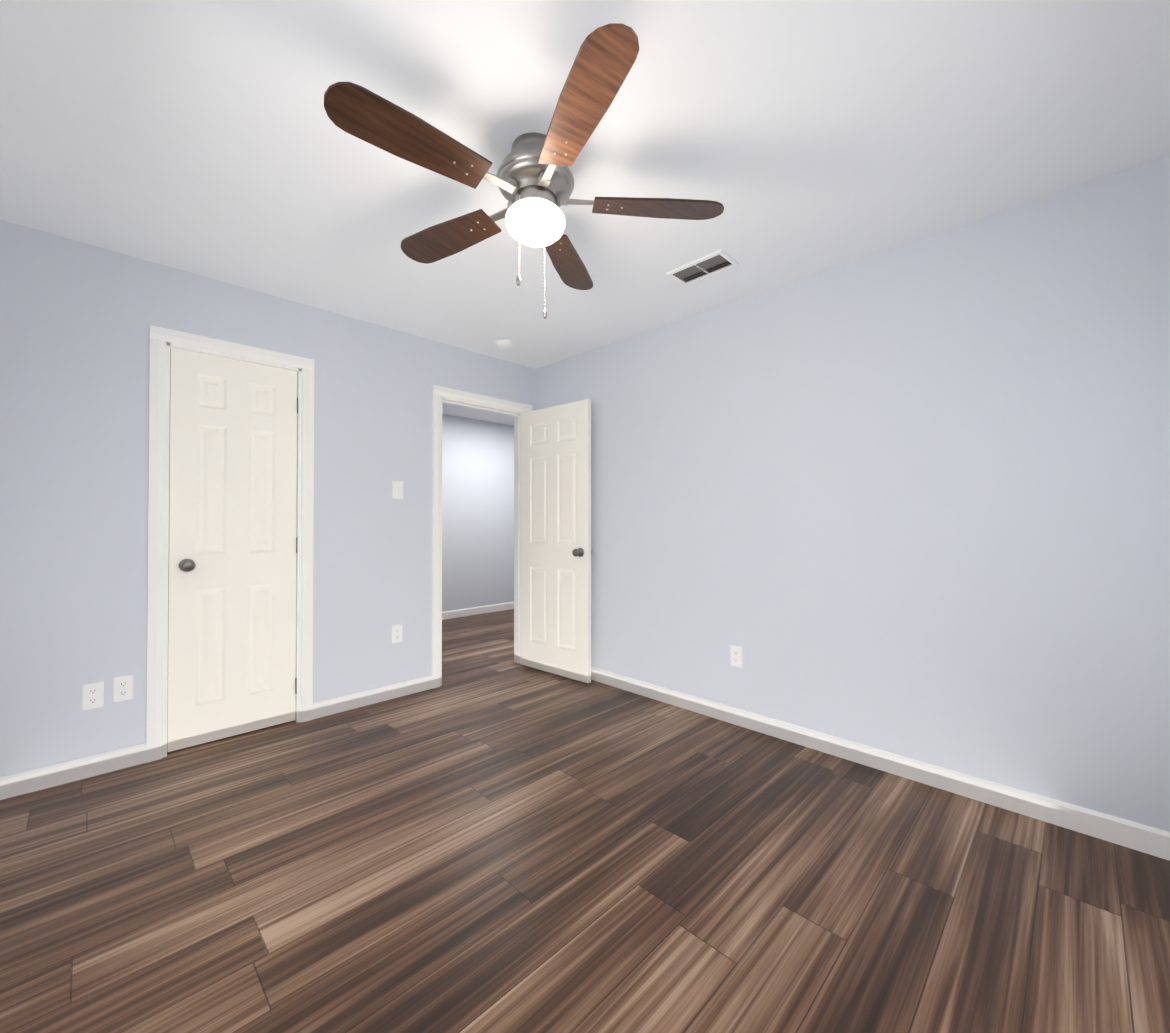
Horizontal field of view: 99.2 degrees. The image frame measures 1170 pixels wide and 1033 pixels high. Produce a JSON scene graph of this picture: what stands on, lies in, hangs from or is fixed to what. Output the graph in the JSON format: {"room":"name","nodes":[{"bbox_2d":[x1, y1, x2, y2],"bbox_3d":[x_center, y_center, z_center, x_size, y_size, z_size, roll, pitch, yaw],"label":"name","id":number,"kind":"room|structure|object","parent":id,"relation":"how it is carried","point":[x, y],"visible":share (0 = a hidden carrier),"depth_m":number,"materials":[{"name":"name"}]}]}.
{"room":"empty bedroom","nodes":[
{"label":"empty bedroom","id":0,"kind":"room"},
{"bbox_2d":[0,220,535,776],"bbox_3d":[-0.888,-0.018,3.760,0.120,2.440,6.400,-1,-1,45],"label":"wall","id":1,"kind":"structure","parent":0,"point":[78,320],"depth_m":2.38,"materials":[{"name":"blue paint"}]},
{"bbox_2d":[0,743,145,799],"bbox_3d":[-2.379,1.141,2.156,0.014,0.092,0.718,-1,-1,45],"label":"baseboard","id":2,"kind":"structure","parent":1,"relation":"attached to","point":[16,784],"depth_m":2.22,"materials":[{"name":"white paint"}]},
{"bbox_2d":[82,681,103,710],"bbox_3d":[-2.259,0.823,2.283,0.009,0.116,0.072,-1,-1,45],"label":"electrical outlet","id":3,"kind":"object","parent":1,"relation":"attached to","point":[92,695],"visible":1,"depth_m":2.28,"materials":[{"name":"white plastic"}]},
{"bbox_2d":[113,674,133,702],"bbox_3d":[-2.187,0.814,2.356,0.009,0.116,0.072,-1,-1,45],"label":"electrical outlet","id":4,"kind":"object","parent":1,"relation":"attached to","point":[122,688],"visible":1,"depth_m":2.35,"materials":[{"name":"white plastic"}]},
{"bbox_2d":[167,347,297,751],"bbox_3d":[-1.868,0.165,2.688,0.104,2.030,0.580,-1,-1,45],"label":"closet door","id":5,"kind":"structure","parent":1,"relation":"in","point":[233,539],"depth_m":2.67,"materials":[{"name":"beige paint"}]},
{"bbox_2d":[146,325,531,762],"bbox_3d":[-1.333,0.137,3.312,0.158,2.122,2.384,-1,-1,45],"label":"door frame","id":6,"kind":"structure","parent":1,"relation":"attached to","point":[163,341],"depth_m":2.89,"materials":[{"name":"white paint"}]},
{"bbox_2d":[313,675,432,718],"bbox_3d":[-1.338,1.151,3.202,0.014,0.092,0.766,-1,-1,45],"label":"baseboard","id":7,"kind":"structure","parent":1,"relation":"attached to","point":[323,708],"depth_m":3.17,"materials":[{"name":"white paint"}]},
{"bbox_2d":[392,481,402,498],"bbox_3d":[-1.244,-0.177,3.310,0.015,0.116,0.072,-1,-1,45],"label":"light switch","id":8,"kind":"object","parent":1,"relation":"attached to","point":[397,489],"visible":1,"depth_m":3.30,"materials":[{"name":"white plastic"}]},
{"bbox_2d":[392,624,402,642],"bbox_3d":[-1.245,0.778,3.303,0.009,0.116,0.072,-1,-1,45],"label":"electrical outlet","id":9,"kind":"object","parent":1,"relation":"attached to","point":[397,633],"visible":1,"depth_m":3.30,"materials":[{"name":"white plastic"}]},
{"bbox_2d":[521,399,591,682],"bbox_3d":[-0.241,0.176,3.806,0.730,2.030,0.173,0,-1,41],"label":"entry door","id":10,"kind":"structure","parent":1,"relation":"in","point":[556,551],"depth_m":3.76,"materials":[{"name":"beige paint"}]},
{"bbox_2d":[442,414,513,611],"bbox_3d":[-2.410,-0.003,5.275,0.120,2.440,6.640,-1,-1,45],"label":"wall","id":11,"kind":"structure","parent":0,"point":[477,513],"depth_m":6.22,"materials":[{"name":"blue paint"}]},
{"bbox_2d":[442,602,513,619],"bbox_3d":[-2.363,1.170,5.216,0.014,0.092,6.400,-1,-1,45],"label":"baseboard","id":12,"kind":"structure","parent":11,"relation":"attached to","point":[510,605],"depth_m":6.22,"materials":[{"name":"white paint"}]},
{"bbox_2d":[0,609,1169,1032],"bbox_3d":[-0.051,1.248,3.268,6.280,0.100,5.900,-1,-1,45],"label":"floor","id":13,"kind":"structure","parent":0,"point":[488,835],"depth_m":1.58,"materials":[{"name":"brown wood"}]},
{"bbox_2d":[0,0,1169,425],"bbox_3d":[-0.051,-1.292,3.292,6.280,0.100,5.900,-1,-1,45],"label":"ceiling","id":14,"kind":"structure","parent":0,"point":[796,138],"depth_m":1.64,"materials":[{"name":"paint"}]},
{"bbox_2d":[494,338,512,348],"bbox_3d":[-0.577,-1.221,3.529,0.132,0.038,0.132,-1,-1,45],"label":"smoke detector","id":15,"kind":"object","parent":14,"relation":"attached to","point":[502,343],"visible":1,"depth_m":3.49,"materials":[{"name":"white plastic"}]},
{"bbox_2d":[324,23,723,318],"bbox_3d":[-0.210,-0.983,1.689,1.258,0.548,1.231,-1,-1,45],"label":"ceiling fan","id":16,"kind":"object","parent":14,"relation":"hanging from","point":[532,179],"visible":1,"depth_m":1.54,"materials":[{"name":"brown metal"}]},
{"bbox_2d":[666,249,738,285],"bbox_3d":[0.587,-1.244,2.499,0.310,0.012,0.170,-1,-1,45],"label":"ceiling vent","id":17,"kind":"object","parent":14,"relation":"in","point":[718,261],"visible":1,"depth_m":2.48,"materials":[{"name":"white metal"}]},
{"bbox_2d":[535,155,1169,831],"bbox_3d":[1.050,-0.027,2.779,4.013,2.440,0.120,-1,-1,45],"label":"wall","id":18,"kind":"structure","parent":0,"point":[911,499],"depth_m":2.21,"materials":[{"name":"blue paint"}]},
{"bbox_2d":[730,645,741,667],"bbox_3d":[0.869,0.804,2.861,0.072,0.116,0.009,-1,-1,45],"label":"outlet","id":19,"kind":"object","parent":18,"relation":"attached to","point":[736,656],"visible":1,"depth_m":2.86,"materials":[{"name":"white plastic"}]},
{"bbox_2d":[591,666,1169,860],"bbox_3d":[0.954,1.147,2.757,3.893,0.092,0.032,-1,-1,45],"label":"baseboard","id":20,"kind":"structure","parent":18,"relation":"attached to","point":[1106,826],"depth_m":2.19,"materials":[{"name":"white paint"}]}
]}

